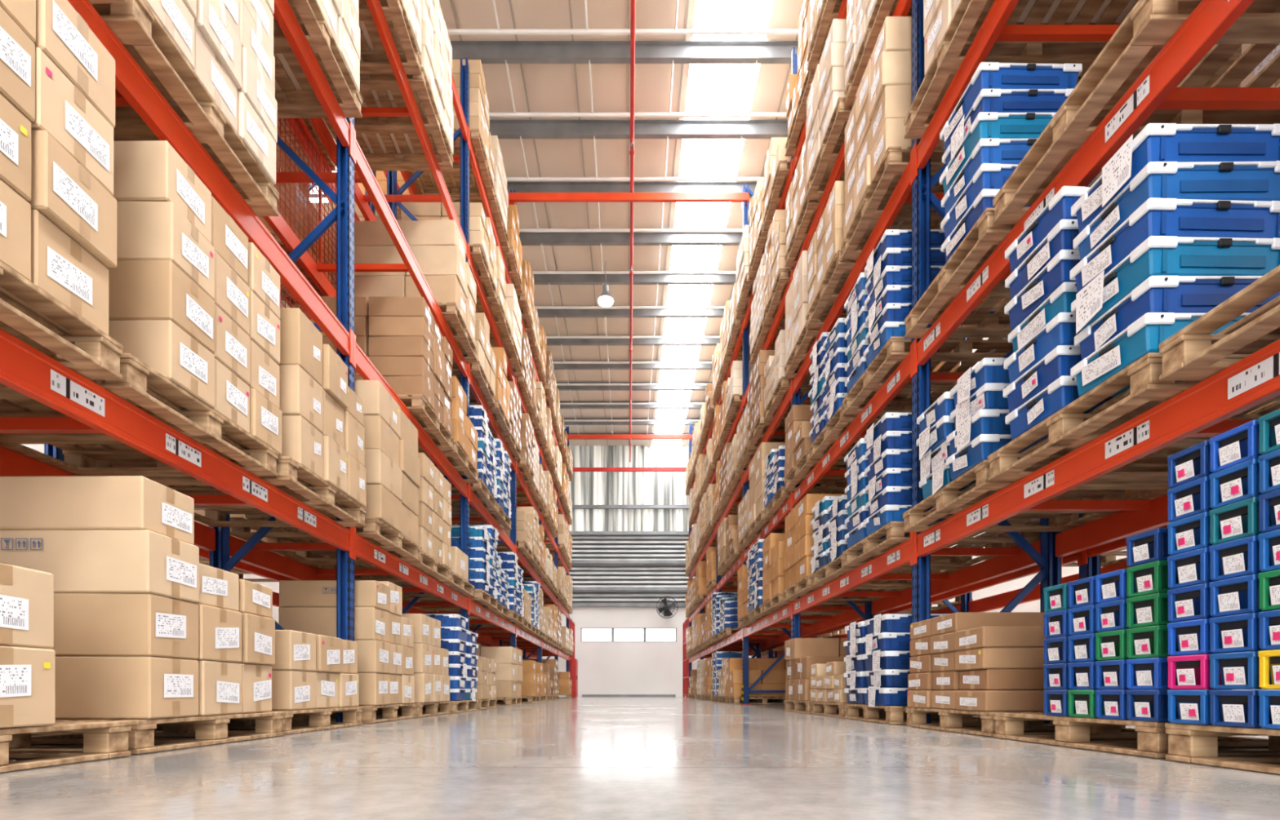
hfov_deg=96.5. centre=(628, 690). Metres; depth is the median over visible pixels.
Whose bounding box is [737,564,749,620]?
cardboard boxes
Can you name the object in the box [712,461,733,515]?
cardboard boxes
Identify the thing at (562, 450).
wooden pallet
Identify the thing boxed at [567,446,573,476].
cardboard boxes
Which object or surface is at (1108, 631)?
plastic crates
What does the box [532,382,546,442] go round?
cardboard boxes
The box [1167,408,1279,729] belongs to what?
plastic crates
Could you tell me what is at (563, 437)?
cardboard boxes
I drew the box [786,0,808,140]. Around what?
cardboard boxes
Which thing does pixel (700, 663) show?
cardboard boxes
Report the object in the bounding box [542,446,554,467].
wooden pallet
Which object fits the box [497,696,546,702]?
wooden pallet
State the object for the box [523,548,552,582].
cardboard boxes
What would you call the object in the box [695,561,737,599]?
cardboard boxes
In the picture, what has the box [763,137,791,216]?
cardboard boxes
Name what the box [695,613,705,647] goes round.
cardboard boxes
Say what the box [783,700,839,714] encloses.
wooden pallet
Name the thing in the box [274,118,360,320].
mesh panel
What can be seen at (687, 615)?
wooden pallet
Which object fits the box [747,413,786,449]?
wooden pallet
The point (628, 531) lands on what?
wall
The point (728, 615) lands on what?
tote
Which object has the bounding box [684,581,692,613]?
cardboard boxes
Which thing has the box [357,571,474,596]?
wooden pallet
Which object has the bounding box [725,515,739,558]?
cardboard boxes
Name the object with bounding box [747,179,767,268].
cardboard boxes
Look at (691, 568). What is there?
wooden pallet
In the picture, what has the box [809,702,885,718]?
wooden pallet
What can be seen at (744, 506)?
cardboard boxes
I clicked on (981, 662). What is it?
cardboard boxes
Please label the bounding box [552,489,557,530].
cardboard boxes
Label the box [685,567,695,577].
wooden pallet
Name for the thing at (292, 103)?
wooden pallet
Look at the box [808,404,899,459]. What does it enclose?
wooden pallet
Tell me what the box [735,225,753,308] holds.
cardboard boxes
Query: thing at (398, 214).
wooden pallet
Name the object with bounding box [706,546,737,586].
cardboard boxes
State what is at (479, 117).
cardboard boxes
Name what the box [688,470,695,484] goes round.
wooden pallet
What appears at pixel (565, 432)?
cardboard boxes
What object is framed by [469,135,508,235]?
cardboard boxes
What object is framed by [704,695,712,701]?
wooden pallet
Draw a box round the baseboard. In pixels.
[582,694,675,697]
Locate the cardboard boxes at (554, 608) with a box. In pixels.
[543,604,557,642]
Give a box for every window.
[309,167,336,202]
[581,628,613,642]
[613,628,644,642]
[644,628,676,642]
[653,0,773,444]
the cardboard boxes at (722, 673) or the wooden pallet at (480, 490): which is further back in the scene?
the cardboard boxes at (722, 673)
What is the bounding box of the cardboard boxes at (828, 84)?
[805,18,846,183]
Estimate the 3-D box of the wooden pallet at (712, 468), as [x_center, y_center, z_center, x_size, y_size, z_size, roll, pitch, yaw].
[2.677,-5.703,14.894,1.200,0.142,1.000,0,0,1]
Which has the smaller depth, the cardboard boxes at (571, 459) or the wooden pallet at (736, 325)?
the wooden pallet at (736, 325)
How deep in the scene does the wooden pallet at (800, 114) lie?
7.11 m
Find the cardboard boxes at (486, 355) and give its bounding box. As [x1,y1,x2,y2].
[451,312,496,395]
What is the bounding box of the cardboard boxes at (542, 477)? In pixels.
[525,464,546,506]
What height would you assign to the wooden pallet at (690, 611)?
0.142 m
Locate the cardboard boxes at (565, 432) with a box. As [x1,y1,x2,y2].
[560,431,568,462]
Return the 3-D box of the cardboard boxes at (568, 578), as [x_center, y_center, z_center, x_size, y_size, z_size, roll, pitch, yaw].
[-2.612,-3.497,20.432,1.148,1.078,0.929,0,0,0]
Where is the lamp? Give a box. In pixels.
[597,261,613,306]
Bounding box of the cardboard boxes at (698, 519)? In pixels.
[696,512,715,550]
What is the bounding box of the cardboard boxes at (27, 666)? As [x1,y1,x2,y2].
[0,562,55,728]
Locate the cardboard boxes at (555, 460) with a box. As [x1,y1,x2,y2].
[551,434,557,473]
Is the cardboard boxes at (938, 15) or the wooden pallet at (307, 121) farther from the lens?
the wooden pallet at (307, 121)
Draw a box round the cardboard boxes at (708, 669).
[704,657,751,695]
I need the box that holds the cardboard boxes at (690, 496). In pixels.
[688,488,693,523]
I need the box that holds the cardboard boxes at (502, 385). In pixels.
[469,347,510,424]
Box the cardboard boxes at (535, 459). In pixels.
[533,435,539,493]
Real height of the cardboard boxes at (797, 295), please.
0.928 m
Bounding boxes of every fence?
[565,617,574,679]
[682,617,688,697]
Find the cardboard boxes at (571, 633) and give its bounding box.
[568,629,573,652]
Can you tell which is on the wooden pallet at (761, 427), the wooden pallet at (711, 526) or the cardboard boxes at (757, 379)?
the cardboard boxes at (757, 379)
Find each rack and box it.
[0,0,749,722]
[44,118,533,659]
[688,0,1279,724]
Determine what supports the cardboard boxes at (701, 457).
on the wooden pallet
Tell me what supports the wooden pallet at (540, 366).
on the rack at (90, 407)
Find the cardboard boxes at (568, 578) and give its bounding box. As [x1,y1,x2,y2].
[565,575,572,608]
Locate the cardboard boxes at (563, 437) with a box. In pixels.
[558,415,566,449]
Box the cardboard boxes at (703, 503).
[698,493,716,541]
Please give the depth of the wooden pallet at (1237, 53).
3.81 m
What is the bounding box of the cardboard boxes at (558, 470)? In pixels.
[555,445,561,487]
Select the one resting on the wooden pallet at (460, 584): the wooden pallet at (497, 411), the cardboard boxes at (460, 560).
the cardboard boxes at (460, 560)
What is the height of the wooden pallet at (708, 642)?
0.142 m
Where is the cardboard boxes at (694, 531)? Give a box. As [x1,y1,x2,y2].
[692,524,706,559]
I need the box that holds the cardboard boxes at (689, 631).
[687,627,693,652]
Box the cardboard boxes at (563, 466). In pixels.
[559,463,566,498]
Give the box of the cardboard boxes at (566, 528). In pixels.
[553,521,569,558]
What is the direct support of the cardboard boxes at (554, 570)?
on the wooden pallet at (553, 589)
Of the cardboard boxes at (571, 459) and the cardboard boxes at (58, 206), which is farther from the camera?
the cardboard boxes at (571, 459)
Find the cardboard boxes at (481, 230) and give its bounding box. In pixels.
[400,202,497,291]
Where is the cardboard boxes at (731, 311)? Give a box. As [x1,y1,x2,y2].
[726,283,751,346]
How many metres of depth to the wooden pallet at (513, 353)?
10.46 m
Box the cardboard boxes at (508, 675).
[475,647,522,697]
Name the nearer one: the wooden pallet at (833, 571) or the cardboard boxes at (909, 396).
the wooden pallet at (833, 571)
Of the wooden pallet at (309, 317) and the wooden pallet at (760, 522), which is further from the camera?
the wooden pallet at (760, 522)
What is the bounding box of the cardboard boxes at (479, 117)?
[419,58,494,186]
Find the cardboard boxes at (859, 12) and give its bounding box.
[844,0,911,85]
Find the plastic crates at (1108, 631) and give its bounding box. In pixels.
[1043,528,1178,722]
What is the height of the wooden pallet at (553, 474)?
0.142 m
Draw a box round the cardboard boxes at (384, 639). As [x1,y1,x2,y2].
[278,580,414,706]
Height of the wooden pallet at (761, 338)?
0.142 m
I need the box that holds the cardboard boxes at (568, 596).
[566,580,569,605]
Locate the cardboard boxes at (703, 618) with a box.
[700,614,705,644]
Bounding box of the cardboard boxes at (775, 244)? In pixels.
[763,209,791,314]
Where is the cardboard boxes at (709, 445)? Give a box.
[706,439,715,475]
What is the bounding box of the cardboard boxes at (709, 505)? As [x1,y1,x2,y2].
[705,484,715,531]
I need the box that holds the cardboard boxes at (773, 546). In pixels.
[762,533,854,603]
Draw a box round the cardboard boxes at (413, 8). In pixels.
[359,0,422,53]
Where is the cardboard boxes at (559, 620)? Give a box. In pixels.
[556,609,561,644]
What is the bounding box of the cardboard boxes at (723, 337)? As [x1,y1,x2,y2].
[719,301,741,374]
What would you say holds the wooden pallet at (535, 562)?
on the rack at (90, 407)
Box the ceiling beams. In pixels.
[309,0,798,439]
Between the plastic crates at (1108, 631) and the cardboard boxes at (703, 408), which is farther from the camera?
the cardboard boxes at (703, 408)
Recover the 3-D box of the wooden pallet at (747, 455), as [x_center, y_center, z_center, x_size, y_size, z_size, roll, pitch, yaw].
[2.660,-4.223,10.403,1.200,0.142,1.000,0,0,0]
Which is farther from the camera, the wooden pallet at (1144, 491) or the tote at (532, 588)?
the tote at (532, 588)
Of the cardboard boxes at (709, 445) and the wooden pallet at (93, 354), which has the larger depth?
the cardboard boxes at (709, 445)
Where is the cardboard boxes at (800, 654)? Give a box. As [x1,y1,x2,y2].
[784,638,848,701]
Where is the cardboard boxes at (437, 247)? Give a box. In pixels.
[354,219,476,344]
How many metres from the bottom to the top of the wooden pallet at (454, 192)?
0.142 m
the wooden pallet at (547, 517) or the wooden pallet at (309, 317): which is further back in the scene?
the wooden pallet at (547, 517)
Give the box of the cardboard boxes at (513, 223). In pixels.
[498,204,522,283]
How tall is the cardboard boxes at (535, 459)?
1.018 m
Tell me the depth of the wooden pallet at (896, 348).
4.78 m
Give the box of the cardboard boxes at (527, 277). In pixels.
[516,260,533,324]
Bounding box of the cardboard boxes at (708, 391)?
[704,383,715,421]
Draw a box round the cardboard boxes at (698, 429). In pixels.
[696,420,703,452]
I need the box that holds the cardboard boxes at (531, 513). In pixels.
[516,506,540,563]
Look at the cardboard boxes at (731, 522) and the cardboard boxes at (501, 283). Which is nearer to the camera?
the cardboard boxes at (501, 283)
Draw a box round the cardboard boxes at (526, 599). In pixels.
[470,589,531,624]
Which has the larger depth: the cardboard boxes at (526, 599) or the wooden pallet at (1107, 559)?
the cardboard boxes at (526, 599)
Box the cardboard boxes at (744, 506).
[737,489,749,542]
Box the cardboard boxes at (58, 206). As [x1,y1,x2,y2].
[0,0,116,336]
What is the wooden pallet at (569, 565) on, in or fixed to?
on the rack at (90, 407)
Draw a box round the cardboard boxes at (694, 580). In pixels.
[692,577,695,604]
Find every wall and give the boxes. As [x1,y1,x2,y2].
[20,444,279,623]
[478,445,847,697]
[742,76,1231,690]
[931,337,1279,690]
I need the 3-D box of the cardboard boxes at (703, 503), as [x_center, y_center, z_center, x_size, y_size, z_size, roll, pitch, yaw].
[2.592,-4.837,15.961,1.148,1.078,0.929,0,0,0]
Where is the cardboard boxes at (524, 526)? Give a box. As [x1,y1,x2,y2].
[469,511,532,551]
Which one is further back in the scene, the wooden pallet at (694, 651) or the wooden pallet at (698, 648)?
the wooden pallet at (694, 651)
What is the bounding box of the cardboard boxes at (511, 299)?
[489,284,522,363]
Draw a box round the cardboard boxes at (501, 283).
[475,245,511,333]
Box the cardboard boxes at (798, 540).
[783,493,901,590]
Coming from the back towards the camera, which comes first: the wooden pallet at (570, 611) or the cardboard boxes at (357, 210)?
the wooden pallet at (570, 611)
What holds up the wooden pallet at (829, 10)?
on the rack at (1202, 410)
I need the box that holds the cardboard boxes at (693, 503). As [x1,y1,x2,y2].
[691,482,695,513]
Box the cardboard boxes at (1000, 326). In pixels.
[988,296,1011,352]
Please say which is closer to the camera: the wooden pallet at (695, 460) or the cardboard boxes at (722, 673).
the cardboard boxes at (722, 673)
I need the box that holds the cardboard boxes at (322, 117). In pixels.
[280,117,331,153]
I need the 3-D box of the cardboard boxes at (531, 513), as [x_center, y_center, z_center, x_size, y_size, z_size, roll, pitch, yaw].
[-2.613,-3.466,12.805,1.151,1.018,0.967,0,0,0]
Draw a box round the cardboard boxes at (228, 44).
[145,0,277,184]
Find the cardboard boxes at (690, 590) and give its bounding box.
[688,584,692,609]
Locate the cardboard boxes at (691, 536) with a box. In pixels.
[688,533,692,566]
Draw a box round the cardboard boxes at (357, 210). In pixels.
[313,202,381,222]
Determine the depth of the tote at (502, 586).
9.39 m
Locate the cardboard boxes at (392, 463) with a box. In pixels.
[244,380,420,546]
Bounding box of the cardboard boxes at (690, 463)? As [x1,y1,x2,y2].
[687,452,693,480]
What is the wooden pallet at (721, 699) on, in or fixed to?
on the floor
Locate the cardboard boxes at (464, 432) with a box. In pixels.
[445,376,477,469]
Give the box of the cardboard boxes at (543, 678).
[535,662,546,696]
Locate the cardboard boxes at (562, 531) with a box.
[544,514,566,550]
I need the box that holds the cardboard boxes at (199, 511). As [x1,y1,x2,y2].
[194,508,328,557]
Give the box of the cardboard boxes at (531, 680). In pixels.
[520,660,539,696]
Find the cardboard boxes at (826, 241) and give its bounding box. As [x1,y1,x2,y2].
[807,180,937,313]
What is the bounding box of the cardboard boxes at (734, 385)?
[725,360,754,416]
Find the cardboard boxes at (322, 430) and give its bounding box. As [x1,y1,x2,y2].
[115,308,366,507]
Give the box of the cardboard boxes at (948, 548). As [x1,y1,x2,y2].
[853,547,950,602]
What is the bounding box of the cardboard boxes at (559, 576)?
[556,568,562,594]
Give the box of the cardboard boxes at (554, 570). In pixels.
[552,561,556,588]
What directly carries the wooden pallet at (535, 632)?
on the rack at (90, 407)
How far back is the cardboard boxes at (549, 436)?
14.68 m
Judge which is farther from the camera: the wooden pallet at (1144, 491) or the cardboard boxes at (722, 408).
the cardboard boxes at (722, 408)
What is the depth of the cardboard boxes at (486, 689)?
8.22 m
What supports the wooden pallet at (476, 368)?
on the rack at (90, 407)
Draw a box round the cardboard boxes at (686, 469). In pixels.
[685,464,691,489]
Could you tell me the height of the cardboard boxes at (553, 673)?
0.998 m
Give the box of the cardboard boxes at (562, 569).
[542,566,567,600]
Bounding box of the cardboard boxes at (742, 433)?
[736,403,748,464]
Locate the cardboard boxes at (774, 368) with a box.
[764,329,810,410]
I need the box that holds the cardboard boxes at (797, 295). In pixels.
[784,250,820,366]
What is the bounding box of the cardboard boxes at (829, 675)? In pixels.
[809,662,847,703]
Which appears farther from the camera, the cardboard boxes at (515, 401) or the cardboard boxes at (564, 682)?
the cardboard boxes at (564, 682)
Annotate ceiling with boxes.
[333,0,802,446]
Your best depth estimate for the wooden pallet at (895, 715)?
4.95 m
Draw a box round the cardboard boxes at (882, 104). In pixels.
[843,16,944,239]
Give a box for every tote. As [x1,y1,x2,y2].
[484,555,509,609]
[497,551,524,617]
[522,581,540,629]
[710,592,737,636]
[711,651,742,696]
[718,597,753,632]
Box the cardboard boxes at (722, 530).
[717,518,738,568]
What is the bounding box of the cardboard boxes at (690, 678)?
[688,671,691,694]
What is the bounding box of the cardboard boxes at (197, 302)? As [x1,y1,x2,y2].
[0,140,281,455]
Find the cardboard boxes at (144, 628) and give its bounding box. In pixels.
[0,475,275,719]
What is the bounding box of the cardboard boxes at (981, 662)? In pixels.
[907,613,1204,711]
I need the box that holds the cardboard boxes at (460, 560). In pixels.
[437,546,468,582]
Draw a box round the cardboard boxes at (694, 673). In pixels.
[690,670,697,694]
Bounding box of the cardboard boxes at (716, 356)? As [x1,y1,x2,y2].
[711,343,722,398]
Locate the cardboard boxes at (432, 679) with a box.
[400,613,449,702]
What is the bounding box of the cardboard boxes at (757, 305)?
[749,253,782,354]
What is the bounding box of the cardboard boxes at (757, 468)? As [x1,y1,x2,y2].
[747,442,832,528]
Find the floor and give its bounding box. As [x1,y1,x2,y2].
[0,697,1279,819]
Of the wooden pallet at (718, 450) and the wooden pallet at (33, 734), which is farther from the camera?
the wooden pallet at (718, 450)
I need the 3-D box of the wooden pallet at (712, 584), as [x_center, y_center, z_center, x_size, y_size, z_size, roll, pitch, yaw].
[2.687,-2.723,14.899,1.200,0.142,1.000,0,0,0]
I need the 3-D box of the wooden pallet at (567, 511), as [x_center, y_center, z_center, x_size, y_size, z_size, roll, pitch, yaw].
[-2.635,-6.153,19.384,1.200,0.142,1.000,0,0,-1]
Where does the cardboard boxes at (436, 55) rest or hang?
on the wooden pallet at (384, 126)
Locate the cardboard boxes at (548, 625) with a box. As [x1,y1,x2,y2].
[542,607,552,639]
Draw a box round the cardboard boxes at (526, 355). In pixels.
[506,333,532,399]
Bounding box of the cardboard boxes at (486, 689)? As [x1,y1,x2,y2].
[475,657,496,699]
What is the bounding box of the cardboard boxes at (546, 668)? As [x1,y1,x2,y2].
[542,664,552,695]
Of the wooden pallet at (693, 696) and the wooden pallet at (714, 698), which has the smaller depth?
the wooden pallet at (714, 698)
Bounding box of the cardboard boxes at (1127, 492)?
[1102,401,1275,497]
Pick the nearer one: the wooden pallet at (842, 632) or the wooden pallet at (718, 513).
the wooden pallet at (842, 632)
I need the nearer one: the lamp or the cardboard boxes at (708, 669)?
the lamp
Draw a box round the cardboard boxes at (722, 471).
[719,442,742,502]
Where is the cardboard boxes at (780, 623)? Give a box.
[779,622,791,631]
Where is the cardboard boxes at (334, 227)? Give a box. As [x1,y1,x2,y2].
[328,222,335,288]
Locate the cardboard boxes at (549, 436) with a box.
[543,408,554,461]
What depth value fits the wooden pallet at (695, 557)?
18.15 m
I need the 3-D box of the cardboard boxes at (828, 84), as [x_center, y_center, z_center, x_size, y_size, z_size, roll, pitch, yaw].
[2.591,-6.256,6.122,1.157,0.958,0.809,0,0,0]
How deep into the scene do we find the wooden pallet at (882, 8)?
5.01 m
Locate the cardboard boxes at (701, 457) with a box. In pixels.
[694,454,706,502]
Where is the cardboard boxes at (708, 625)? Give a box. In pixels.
[704,600,754,640]
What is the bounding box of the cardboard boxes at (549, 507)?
[543,471,553,519]
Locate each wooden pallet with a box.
[0,261,123,379]
[0,353,278,476]
[0,721,131,773]
[8,711,284,754]
[31,733,70,735]
[88,0,126,3]
[90,0,279,216]
[95,456,366,527]
[154,706,362,735]
[199,551,324,582]
[230,516,422,562]
[253,703,416,724]
[268,230,324,310]
[273,0,362,118]
[277,118,336,171]
[290,302,311,319]
[299,551,451,582]
[323,66,453,171]
[354,200,401,220]
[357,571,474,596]
[359,0,421,74]
[375,702,451,717]
[397,394,453,450]
[402,589,497,609]
[408,128,495,199]
[417,440,478,483]
[421,602,509,617]
[422,700,478,713]
[436,302,477,362]
[437,698,497,710]
[440,194,510,251]
[446,610,523,625]
[449,478,497,511]
[450,503,511,529]
[452,360,495,406]
[469,243,497,302]
[469,399,511,435]
[469,619,532,631]
[475,295,511,342]
[478,625,539,635]
[488,631,545,639]
[489,337,523,376]
[489,430,520,460]
[496,541,533,559]
[496,696,540,703]
[496,697,522,706]
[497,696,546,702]
[501,245,522,293]
[502,635,552,644]
[506,375,532,407]
[508,478,539,499]
[516,293,533,332]
[516,457,533,483]
[516,494,546,513]
[516,640,556,647]
[517,554,540,569]
[517,642,561,649]
[519,565,546,578]
[520,401,540,429]
[522,574,552,587]
[524,327,539,360]
[524,695,552,701]
[529,648,568,654]
[533,355,546,384]
[533,424,546,448]
[542,383,553,408]
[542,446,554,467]
[542,463,557,481]
[542,510,554,527]
[542,583,556,594]
[542,589,563,599]
[542,596,567,605]
[542,650,573,656]
[543,602,568,610]
[544,523,558,537]
[545,543,566,555]
[546,404,557,426]
[550,552,569,563]
[551,422,561,442]
[551,477,562,493]
[552,695,558,700]
[558,440,566,457]
[558,491,567,506]
[558,503,569,515]
[558,513,572,524]
[558,560,572,569]
[559,694,571,698]
[560,606,573,613]
[561,454,568,470]
[565,466,573,481]
[685,482,693,495]
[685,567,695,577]
[685,610,693,617]
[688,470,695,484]
[688,515,697,528]
[688,560,706,570]
[688,605,705,614]
[688,650,695,656]
[690,694,697,699]
[691,504,699,519]
[691,552,706,564]
[692,457,697,473]
[692,601,705,609]
[692,648,715,654]
[695,491,706,506]
[695,594,708,604]
[695,644,739,652]
[696,440,706,458]
[696,543,716,555]
[697,694,702,700]
[699,532,716,546]
[700,422,712,444]
[700,477,715,495]
[700,642,742,649]
[704,638,755,646]
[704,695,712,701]
[705,403,715,426]
[705,520,716,537]
[706,462,715,481]
[706,580,737,592]
[711,441,725,464]
[711,633,768,643]
[711,696,741,702]
[712,377,725,404]
[712,505,737,524]
[717,560,737,575]
[717,696,776,703]
[719,350,750,382]
[719,420,736,446]
[719,489,742,510]
[719,628,782,639]
[724,394,742,425]
[724,546,742,565]
[724,697,786,704]
[726,317,751,355]
[726,470,749,494]
[736,272,756,318]
[736,444,759,473]
[737,530,780,551]
[737,614,816,628]
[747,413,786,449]
[747,604,837,622]
[748,222,768,278]
[748,511,785,537]
[750,318,785,364]
[762,593,864,613]
[763,160,791,229]
[763,268,791,324]
[764,376,811,421]
[764,486,846,518]
[764,648,784,652]
[783,448,850,491]
[783,575,911,601]
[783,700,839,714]
[784,199,820,267]
[784,320,825,378]
[785,70,815,155]
[786,628,845,638]
[805,97,853,199]
[805,248,857,328]
[807,0,842,70]
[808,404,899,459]
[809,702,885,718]
[810,555,965,586]
[840,146,945,259]
[842,336,1013,415]
[842,521,1039,567]
[844,0,911,105]
[844,703,978,724]
[860,595,960,613]
[902,460,1177,532]
[903,0,1137,138]
[904,208,1016,337]
[905,707,1137,737]
[960,281,1007,328]
[985,526,1134,567]
[987,352,1279,481]
[992,0,1279,224]
[993,712,1279,758]
[1083,489,1167,524]
[1158,265,1279,380]
[1164,723,1279,774]
[1173,0,1201,0]
[1176,45,1241,87]
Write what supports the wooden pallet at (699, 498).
on the rack at (1202, 410)
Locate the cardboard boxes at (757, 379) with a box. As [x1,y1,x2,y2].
[746,350,787,440]
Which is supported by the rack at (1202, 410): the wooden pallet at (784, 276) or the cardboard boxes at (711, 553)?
the wooden pallet at (784, 276)
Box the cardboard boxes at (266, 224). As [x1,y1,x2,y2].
[244,137,331,281]
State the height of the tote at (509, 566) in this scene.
1.069 m
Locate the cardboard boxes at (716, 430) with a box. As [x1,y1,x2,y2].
[712,404,720,457]
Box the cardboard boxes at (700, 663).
[696,660,705,695]
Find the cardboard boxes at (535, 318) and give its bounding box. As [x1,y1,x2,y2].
[525,306,539,353]
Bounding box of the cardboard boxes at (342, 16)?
[275,0,360,91]
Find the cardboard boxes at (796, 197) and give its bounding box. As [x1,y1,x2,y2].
[785,138,814,253]
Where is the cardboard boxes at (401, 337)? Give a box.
[311,296,453,435]
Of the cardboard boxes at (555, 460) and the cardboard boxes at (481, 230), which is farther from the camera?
the cardboard boxes at (555, 460)
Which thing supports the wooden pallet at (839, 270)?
on the rack at (1202, 410)
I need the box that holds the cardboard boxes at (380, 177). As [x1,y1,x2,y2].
[354,170,409,212]
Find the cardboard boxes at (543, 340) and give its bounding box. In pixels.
[534,326,546,377]
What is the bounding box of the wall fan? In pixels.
[656,596,678,618]
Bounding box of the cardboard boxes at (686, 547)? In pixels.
[684,541,689,571]
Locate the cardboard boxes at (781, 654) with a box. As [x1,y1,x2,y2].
[779,653,786,671]
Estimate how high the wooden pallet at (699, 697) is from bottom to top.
0.142 m
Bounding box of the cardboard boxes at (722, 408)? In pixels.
[719,381,730,438]
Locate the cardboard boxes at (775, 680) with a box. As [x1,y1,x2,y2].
[725,658,786,697]
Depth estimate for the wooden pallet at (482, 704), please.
8.39 m
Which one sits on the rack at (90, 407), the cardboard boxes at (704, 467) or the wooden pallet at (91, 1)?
the wooden pallet at (91, 1)
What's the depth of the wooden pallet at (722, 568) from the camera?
12.61 m
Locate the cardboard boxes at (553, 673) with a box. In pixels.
[522,659,558,695]
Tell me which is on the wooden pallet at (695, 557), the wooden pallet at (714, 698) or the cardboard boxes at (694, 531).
the cardboard boxes at (694, 531)
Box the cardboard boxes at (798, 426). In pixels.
[784,404,852,479]
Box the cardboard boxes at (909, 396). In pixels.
[906,382,957,398]
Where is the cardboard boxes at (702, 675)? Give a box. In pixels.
[701,662,705,695]
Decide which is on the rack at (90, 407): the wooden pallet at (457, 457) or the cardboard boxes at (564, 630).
the wooden pallet at (457, 457)
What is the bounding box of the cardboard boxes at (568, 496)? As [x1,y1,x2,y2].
[564,472,570,511]
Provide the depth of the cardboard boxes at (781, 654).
12.61 m
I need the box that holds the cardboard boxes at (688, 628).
[686,626,693,653]
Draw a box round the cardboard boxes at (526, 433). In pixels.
[519,413,534,475]
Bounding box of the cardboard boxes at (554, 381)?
[553,375,556,416]
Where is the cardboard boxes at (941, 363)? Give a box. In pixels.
[932,349,959,371]
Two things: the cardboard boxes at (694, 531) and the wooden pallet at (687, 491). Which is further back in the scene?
the wooden pallet at (687, 491)
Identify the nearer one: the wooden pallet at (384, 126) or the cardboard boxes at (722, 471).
the wooden pallet at (384, 126)
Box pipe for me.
[629,0,635,462]
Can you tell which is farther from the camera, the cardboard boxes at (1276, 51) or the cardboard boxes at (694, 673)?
the cardboard boxes at (694, 673)
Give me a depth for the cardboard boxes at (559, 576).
16.72 m
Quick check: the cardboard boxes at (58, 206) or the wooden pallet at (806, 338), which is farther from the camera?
the wooden pallet at (806, 338)
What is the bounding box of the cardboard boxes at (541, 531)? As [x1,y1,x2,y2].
[522,524,545,572]
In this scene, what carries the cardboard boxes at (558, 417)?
on the wooden pallet at (557, 430)
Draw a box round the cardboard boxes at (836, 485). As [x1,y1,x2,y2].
[832,484,847,493]
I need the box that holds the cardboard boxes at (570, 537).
[558,534,572,564]
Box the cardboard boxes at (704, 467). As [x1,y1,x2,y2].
[700,456,706,489]
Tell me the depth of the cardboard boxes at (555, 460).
15.88 m
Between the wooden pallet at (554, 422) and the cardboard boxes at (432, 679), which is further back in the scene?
the wooden pallet at (554, 422)
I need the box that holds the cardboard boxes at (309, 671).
[268,630,359,711]
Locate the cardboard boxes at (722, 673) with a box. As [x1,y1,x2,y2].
[717,659,727,696]
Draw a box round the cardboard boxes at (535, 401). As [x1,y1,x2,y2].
[521,365,539,416]
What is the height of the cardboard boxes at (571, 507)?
0.678 m
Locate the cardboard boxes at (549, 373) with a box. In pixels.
[543,351,554,403]
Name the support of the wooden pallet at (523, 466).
on the rack at (90, 407)
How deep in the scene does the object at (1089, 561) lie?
6.03 m
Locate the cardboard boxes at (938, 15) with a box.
[923,0,1137,76]
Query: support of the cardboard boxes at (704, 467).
on the wooden pallet at (705, 485)
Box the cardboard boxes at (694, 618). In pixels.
[692,616,695,649]
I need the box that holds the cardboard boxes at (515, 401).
[501,381,521,452]
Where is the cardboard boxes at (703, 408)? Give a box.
[700,402,711,438]
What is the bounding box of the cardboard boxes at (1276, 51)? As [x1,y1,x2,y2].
[1240,43,1279,87]
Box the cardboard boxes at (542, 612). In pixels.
[538,587,545,633]
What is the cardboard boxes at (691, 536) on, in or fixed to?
on the wooden pallet at (691, 568)
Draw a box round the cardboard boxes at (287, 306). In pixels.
[280,300,291,308]
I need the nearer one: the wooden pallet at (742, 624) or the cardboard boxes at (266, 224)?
the cardboard boxes at (266, 224)
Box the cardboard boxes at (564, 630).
[532,626,568,649]
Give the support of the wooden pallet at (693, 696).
on the floor
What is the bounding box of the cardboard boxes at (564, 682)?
[558,672,571,694]
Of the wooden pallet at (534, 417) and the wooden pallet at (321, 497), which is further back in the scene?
the wooden pallet at (534, 417)
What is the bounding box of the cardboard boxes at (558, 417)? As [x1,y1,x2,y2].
[554,388,561,436]
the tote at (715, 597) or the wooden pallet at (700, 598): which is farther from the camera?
the wooden pallet at (700, 598)
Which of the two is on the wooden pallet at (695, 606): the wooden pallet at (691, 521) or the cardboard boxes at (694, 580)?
the cardboard boxes at (694, 580)
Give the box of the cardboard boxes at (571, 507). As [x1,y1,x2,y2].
[569,499,572,519]
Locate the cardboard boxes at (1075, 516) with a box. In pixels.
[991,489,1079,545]
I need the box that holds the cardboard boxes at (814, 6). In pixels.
[807,0,838,53]
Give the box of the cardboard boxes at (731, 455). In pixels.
[726,434,737,485]
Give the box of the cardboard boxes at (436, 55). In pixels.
[359,0,453,155]
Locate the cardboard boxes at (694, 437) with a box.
[692,422,697,467]
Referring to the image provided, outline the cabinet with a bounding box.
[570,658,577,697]
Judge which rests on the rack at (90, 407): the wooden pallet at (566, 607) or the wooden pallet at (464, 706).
the wooden pallet at (566, 607)
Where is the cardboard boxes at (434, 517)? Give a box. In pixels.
[329,453,451,569]

